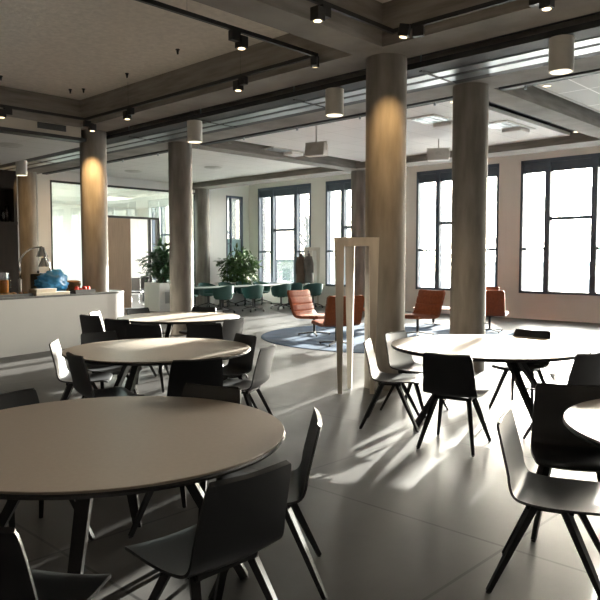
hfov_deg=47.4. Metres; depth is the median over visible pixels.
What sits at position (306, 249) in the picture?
coat rack
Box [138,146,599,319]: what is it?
wall
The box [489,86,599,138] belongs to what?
ceiling beam
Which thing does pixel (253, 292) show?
swivel armchair
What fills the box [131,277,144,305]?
office chair
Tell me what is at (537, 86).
trim
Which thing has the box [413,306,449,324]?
coffee table
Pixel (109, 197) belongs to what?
ceiling light panel
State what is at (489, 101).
trim
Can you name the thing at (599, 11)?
ceiling
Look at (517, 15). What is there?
ceiling beam
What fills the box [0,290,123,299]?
countertop
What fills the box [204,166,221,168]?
ceiling vent
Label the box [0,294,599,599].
floor
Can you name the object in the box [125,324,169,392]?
dining chair
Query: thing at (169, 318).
round table
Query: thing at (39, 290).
flat box
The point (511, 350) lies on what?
round table
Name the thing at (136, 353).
round table
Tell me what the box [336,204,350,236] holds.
bare tree
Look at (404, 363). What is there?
dining chair
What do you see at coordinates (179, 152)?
column
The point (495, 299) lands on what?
lounge chair
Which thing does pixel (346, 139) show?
ceiling
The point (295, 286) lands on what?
swivel armchair
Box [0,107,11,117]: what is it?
track spotlight
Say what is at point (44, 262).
heat lamp
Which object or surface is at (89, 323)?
dining chair
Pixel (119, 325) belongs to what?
dining chair
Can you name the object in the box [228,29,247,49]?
track spotlight
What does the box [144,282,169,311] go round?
planter box
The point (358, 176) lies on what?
column
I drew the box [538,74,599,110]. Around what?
ceiling
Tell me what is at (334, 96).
lamp
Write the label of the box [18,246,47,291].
heat lamp
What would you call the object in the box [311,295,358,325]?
cushion
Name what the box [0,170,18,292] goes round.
tall cabinet
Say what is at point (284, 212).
window
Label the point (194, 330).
dining chair
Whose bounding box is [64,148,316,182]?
ceiling
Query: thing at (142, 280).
office chair
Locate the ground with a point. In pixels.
(445, 280)
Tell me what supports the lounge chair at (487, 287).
on the floor
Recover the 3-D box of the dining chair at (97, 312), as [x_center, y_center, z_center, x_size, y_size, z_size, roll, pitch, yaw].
[-2.859,0.577,10.324,0.563,0.824,0.500,0,3,5]
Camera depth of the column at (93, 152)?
13.04 m
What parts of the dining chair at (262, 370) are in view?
leg, under frame, leg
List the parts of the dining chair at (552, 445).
leg, leg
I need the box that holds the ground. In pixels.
[430,276,449,287]
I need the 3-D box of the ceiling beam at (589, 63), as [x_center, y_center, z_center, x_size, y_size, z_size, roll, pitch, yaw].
[1.769,-3.318,10.318,26.950,0.500,0.620,3,5,44]
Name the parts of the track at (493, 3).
rail, rail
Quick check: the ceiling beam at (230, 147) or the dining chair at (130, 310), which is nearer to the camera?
the dining chair at (130, 310)
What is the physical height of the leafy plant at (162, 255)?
1.642 m
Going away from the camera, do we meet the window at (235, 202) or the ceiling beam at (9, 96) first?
the ceiling beam at (9, 96)
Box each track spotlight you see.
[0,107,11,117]
[83,120,95,131]
[123,107,133,119]
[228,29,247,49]
[233,76,247,91]
[310,4,330,22]
[311,56,319,67]
[398,23,424,38]
[529,0,554,10]
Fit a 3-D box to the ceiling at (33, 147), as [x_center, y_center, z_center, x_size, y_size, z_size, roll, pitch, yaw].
[-10.693,-2.959,11.451,7.300,0.030,12.000,3,5,44]
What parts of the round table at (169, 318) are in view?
table leg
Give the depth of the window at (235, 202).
25.55 m
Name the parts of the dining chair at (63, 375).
leg, leg, leg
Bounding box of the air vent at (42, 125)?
[37,122,65,131]
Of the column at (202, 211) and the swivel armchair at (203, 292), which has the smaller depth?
the swivel armchair at (203, 292)
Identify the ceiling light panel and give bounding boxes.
[107,195,134,199]
[262,147,304,156]
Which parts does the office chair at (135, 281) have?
backrest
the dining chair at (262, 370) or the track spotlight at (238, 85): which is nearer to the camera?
the dining chair at (262, 370)
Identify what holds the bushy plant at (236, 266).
in the planter box at (236, 297)
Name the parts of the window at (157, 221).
pane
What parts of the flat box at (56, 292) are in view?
box lid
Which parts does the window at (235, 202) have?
frosted pane, pane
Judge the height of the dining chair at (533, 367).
0.824 m
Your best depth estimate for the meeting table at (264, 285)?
21.73 m
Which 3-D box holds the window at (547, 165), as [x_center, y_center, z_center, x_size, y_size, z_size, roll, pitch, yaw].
[6.981,-1.912,17.610,2.700,3.550,0.175,3,5,44]
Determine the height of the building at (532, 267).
4.400 m
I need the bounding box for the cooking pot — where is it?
[30,271,39,288]
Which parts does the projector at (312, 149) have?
drop rod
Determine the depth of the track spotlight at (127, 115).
11.30 m
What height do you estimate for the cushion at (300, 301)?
0.574 m
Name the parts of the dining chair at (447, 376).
leg, leg, under frame, leg, leg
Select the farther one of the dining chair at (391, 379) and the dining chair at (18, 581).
the dining chair at (391, 379)
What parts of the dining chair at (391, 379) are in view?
leg, leg, under frame, leg, leg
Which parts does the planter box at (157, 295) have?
panel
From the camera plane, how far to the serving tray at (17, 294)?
11.39 m
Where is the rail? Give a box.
[526,274,599,291]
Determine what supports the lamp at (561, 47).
hanging from the tray at (529, 52)
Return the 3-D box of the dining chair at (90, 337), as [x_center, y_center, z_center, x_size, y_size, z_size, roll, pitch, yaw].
[-1.999,0.761,7.218,0.500,0.824,0.563,-3,5,-45]
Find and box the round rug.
[261,323,513,352]
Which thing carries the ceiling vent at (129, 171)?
in the ceiling at (154, 167)
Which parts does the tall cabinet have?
door, door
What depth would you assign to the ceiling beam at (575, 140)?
17.15 m
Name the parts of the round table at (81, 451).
table leg, table leg, table leg, table leg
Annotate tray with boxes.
[0,19,599,170]
[0,293,33,297]
[69,289,95,293]
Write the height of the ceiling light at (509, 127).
0.090 m
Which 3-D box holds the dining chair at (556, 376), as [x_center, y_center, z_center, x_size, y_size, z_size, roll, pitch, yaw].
[2.735,0.797,6.616,0.563,0.824,0.500,1,3,13]
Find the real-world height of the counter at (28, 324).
0.975 m
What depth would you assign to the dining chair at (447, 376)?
5.70 m
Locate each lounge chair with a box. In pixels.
[287,289,329,336]
[311,295,364,346]
[405,289,444,335]
[485,286,499,323]
[485,290,508,332]
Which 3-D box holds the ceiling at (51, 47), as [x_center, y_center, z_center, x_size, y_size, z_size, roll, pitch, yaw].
[0.014,-3.455,8.471,26.950,0.005,22.540,3,5,44]
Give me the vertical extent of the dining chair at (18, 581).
0.824 m
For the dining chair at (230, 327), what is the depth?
9.02 m
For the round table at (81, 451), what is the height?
0.754 m
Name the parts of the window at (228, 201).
pane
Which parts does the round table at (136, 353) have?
table leg, table leg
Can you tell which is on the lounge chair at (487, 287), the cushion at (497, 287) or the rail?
the cushion at (497, 287)
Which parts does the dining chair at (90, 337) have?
leg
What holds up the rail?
on the terrace
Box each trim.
[0,127,86,142]
[360,106,569,161]
[489,101,592,136]
[534,85,599,112]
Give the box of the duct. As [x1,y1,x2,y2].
[42,68,599,174]
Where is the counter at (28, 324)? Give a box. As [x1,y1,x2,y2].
[0,290,123,357]
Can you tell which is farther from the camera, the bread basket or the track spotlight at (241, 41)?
the bread basket
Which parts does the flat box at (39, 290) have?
box lid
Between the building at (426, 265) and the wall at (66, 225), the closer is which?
the wall at (66, 225)
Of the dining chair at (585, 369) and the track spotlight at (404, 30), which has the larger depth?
the track spotlight at (404, 30)
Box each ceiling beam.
[0,86,80,126]
[27,13,599,173]
[80,0,599,131]
[192,123,599,189]
[192,140,355,169]
[193,0,382,54]
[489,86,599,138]
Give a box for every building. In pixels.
[423,259,433,286]
[486,261,599,292]
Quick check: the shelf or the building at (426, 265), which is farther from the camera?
the building at (426, 265)
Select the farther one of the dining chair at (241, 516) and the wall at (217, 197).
the wall at (217, 197)
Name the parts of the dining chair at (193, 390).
leg, leg, leg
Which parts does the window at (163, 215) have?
pane, pane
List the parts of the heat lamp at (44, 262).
lamp shade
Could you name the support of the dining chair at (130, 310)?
on the floor
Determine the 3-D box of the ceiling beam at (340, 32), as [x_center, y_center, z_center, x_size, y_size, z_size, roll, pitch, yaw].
[-3.175,-2.936,3.892,0.440,0.500,11.480,3,5,44]
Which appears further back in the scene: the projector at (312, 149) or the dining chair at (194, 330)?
the projector at (312, 149)
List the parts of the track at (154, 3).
rail, rail, rail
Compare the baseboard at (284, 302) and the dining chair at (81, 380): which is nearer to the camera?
the dining chair at (81, 380)
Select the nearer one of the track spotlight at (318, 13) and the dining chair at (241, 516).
the dining chair at (241, 516)
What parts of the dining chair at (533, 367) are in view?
leg, leg, leg, leg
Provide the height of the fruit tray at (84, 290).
0.070 m
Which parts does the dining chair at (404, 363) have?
leg, leg, under frame, leg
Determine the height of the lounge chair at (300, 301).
0.943 m
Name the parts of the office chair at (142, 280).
backrest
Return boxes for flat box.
[28,288,56,292]
[30,291,69,295]
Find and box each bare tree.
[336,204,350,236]
[423,203,495,285]
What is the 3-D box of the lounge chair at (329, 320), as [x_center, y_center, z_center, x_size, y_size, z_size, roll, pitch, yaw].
[0.695,0.365,12.659,0.723,0.943,0.819,-1,4,-20]
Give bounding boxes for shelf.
[0,221,17,224]
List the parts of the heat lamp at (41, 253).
arm, lamp shade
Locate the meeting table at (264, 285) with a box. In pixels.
[193,284,304,310]
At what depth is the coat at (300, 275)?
22.82 m
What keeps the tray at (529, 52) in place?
hanging from the ceiling at (599, 11)
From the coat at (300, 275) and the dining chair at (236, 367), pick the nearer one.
the dining chair at (236, 367)
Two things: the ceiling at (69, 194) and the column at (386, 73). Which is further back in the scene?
the ceiling at (69, 194)
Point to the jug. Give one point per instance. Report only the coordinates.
(4, 284)
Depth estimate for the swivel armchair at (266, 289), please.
24.47 m
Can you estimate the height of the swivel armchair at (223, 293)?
0.832 m
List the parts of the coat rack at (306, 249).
rack leg, rail, rack leg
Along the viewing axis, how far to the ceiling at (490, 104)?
13.75 m
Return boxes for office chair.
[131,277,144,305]
[139,276,152,302]
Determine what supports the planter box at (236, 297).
on the floor
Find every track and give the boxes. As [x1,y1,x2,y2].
[0,0,317,120]
[307,0,514,34]
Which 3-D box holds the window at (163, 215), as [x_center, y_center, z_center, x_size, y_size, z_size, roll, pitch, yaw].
[-5.559,-2.623,29.578,2.700,3.550,0.175,3,5,44]
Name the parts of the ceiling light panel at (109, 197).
light frame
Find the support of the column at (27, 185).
on the floor
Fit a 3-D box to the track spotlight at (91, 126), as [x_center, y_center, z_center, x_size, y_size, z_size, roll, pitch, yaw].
[-3.810,-3.150,12.375,0.110,0.169,0.215,3,5,44]
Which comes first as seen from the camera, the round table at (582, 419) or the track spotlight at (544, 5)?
the round table at (582, 419)
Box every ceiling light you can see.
[407,114,452,129]
[488,120,535,134]
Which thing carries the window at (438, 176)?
in the wall at (516, 303)
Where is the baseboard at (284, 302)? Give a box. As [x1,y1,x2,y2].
[263,300,599,322]
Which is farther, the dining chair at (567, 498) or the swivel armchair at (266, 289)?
the swivel armchair at (266, 289)
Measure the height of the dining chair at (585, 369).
0.824 m
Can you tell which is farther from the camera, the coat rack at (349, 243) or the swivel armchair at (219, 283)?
the swivel armchair at (219, 283)
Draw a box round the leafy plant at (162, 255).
[135,236,169,282]
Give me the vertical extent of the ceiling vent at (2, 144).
0.030 m
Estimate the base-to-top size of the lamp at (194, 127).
0.380 m
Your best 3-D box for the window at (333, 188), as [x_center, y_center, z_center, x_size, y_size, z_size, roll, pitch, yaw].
[1.907,-2.200,22.452,2.700,3.550,0.175,3,5,44]
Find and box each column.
[18,171,38,292]
[79,129,108,291]
[168,141,193,334]
[195,188,209,304]
[351,170,364,316]
[364,53,406,389]
[450,82,488,371]
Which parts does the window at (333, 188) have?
pane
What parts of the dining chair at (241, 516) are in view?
leg, leg, leg, under frame, leg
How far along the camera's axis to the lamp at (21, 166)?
16.07 m
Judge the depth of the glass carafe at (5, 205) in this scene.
17.10 m
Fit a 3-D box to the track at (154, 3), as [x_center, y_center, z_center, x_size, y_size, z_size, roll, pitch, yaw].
[-4.548,-3.169,7.528,5.660,0.445,7.890,3,5,44]
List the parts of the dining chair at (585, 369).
leg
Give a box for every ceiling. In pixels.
[0,0,390,99]
[0,133,79,164]
[52,183,228,208]
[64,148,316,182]
[106,11,599,132]
[235,100,563,160]
[489,102,549,123]
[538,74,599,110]
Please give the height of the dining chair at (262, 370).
0.824 m
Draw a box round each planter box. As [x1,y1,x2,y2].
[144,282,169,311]
[214,281,260,305]
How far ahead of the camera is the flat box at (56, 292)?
11.95 m
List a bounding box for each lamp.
[16,160,27,175]
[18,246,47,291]
[38,257,50,270]
[187,120,201,143]
[325,87,343,116]
[548,34,574,74]
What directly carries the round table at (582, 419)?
on the floor
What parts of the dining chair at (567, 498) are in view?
leg, leg, under frame, leg, leg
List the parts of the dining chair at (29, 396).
leg, leg, leg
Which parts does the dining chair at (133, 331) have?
leg, leg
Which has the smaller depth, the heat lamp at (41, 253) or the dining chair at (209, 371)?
the dining chair at (209, 371)
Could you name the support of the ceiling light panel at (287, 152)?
attached to the ceiling at (346, 139)
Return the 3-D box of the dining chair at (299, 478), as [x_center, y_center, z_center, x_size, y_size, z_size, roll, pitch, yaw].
[-0.157,0.987,3.426,0.563,0.824,0.500,0,3,-2]
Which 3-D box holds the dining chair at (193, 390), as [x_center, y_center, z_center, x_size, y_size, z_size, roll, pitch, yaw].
[-0.649,0.949,4.052,0.500,0.824,0.563,2,4,25]
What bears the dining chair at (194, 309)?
on the floor
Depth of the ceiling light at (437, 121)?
12.71 m
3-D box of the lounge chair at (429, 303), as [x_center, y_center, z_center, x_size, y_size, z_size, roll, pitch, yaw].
[2.513,0.263,14.378,0.819,0.943,0.723,-2,4,-36]
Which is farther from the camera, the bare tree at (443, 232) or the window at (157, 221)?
the bare tree at (443, 232)
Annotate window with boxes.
[50,180,195,303]
[152,206,168,279]
[226,195,242,281]
[228,201,232,238]
[258,183,310,284]
[325,179,350,286]
[416,163,498,289]
[519,153,599,295]
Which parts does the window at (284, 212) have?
pane, pane, pane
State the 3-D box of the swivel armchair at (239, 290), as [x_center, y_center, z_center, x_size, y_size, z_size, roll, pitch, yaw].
[-1.932,-0.232,23.867,0.577,0.832,0.680,3,5,44]
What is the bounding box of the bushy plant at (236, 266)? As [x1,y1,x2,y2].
[216,243,263,284]
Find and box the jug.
[0,272,8,292]
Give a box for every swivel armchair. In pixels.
[193,285,199,306]
[198,283,218,307]
[213,285,234,312]
[218,282,238,306]
[235,281,252,305]
[242,285,264,311]
[253,281,271,304]
[270,284,290,309]
[282,283,302,306]
[303,283,322,307]
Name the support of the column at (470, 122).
on the floor
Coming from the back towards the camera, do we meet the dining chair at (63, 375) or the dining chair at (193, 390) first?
the dining chair at (63, 375)
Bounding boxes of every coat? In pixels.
[296,254,304,283]
[304,253,313,282]
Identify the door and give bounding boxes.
[108,218,131,307]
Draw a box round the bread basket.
[66,280,80,290]
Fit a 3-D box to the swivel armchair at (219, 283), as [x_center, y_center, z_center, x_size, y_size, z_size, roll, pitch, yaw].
[-2.466,-0.198,23.310,0.577,0.832,0.680,3,5,44]
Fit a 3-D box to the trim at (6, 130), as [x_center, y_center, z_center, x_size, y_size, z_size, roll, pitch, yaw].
[-8.099,-2.751,8.702,0.260,0.060,11.600,3,5,44]
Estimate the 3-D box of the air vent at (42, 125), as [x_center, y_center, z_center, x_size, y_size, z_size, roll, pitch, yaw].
[-4.468,-3.120,12.312,0.018,0.110,0.540,3,5,44]
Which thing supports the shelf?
attached to the tall cabinet
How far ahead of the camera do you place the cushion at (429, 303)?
14.42 m
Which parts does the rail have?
handrail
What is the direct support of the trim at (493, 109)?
attached to the ceiling at (346, 139)
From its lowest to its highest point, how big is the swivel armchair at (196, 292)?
0.832 m
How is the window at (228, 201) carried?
in the wall at (516, 303)
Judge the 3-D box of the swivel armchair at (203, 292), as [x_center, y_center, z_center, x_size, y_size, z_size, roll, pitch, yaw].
[-3.046,-0.154,22.560,0.577,0.832,0.680,3,5,44]
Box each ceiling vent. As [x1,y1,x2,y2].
[0,142,23,147]
[125,170,141,172]
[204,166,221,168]
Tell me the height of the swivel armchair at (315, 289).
0.832 m
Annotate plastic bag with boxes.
[34,269,68,290]
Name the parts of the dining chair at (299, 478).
leg, leg, leg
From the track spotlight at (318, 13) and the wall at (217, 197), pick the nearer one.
the track spotlight at (318, 13)
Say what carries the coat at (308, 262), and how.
hanging from the coat rack at (306, 249)
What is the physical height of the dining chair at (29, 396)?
0.824 m
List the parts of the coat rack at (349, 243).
rack leg, rack leg, rail, rack leg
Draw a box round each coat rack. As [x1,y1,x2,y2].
[304,247,319,306]
[334,237,378,393]
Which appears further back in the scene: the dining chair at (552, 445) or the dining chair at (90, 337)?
the dining chair at (90, 337)
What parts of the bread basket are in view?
basket lid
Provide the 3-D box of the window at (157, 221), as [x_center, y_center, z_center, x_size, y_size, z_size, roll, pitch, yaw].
[-5.533,-1.704,22.369,0.140,3.950,5.520,3,5,44]
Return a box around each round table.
[0,396,284,579]
[61,338,250,391]
[117,312,239,373]
[391,335,591,426]
[563,399,599,447]
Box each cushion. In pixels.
[288,289,324,317]
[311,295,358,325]
[405,289,444,317]
[486,286,498,289]
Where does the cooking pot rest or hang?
on the counter at (28, 324)
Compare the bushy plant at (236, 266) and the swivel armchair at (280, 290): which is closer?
the swivel armchair at (280, 290)
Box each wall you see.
[0,116,80,137]
[16,172,248,302]
[52,204,138,294]
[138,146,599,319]
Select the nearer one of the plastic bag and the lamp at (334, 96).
the lamp at (334, 96)
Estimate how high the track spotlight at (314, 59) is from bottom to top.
0.182 m
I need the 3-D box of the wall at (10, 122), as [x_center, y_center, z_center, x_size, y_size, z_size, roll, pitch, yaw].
[-8.098,-2.876,8.624,0.120,0.200,11.500,3,5,44]
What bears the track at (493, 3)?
hanging from the ceiling
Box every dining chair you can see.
[0,388,94,540]
[0,527,110,599]
[49,338,112,400]
[66,352,144,397]
[79,314,103,332]
[81,330,142,398]
[89,310,104,330]
[104,318,156,376]
[124,460,290,599]
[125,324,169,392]
[127,307,165,333]
[128,382,240,537]
[167,357,222,396]
[179,307,215,336]
[186,323,223,379]
[208,407,327,599]
[222,317,247,377]
[223,333,257,408]
[223,344,275,414]
[359,337,422,431]
[380,330,448,417]
[416,352,490,456]
[486,407,599,599]
[489,329,550,407]
[523,352,599,438]
[530,383,599,541]
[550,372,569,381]
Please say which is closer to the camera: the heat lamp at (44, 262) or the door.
the heat lamp at (44, 262)
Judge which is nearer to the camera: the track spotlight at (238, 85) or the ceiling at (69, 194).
the track spotlight at (238, 85)
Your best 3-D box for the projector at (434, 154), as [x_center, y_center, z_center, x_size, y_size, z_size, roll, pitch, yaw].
[3.003,-3.254,14.811,0.500,0.460,0.256,1,3,14]
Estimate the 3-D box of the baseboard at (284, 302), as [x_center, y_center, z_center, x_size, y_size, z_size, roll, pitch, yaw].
[7.795,0.561,16.863,26.950,0.080,0.020,3,5,44]
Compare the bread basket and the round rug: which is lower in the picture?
the round rug
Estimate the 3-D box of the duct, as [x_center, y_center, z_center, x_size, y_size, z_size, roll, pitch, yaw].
[2.045,-3.321,10.789,26.200,0.530,0.140,3,5,44]

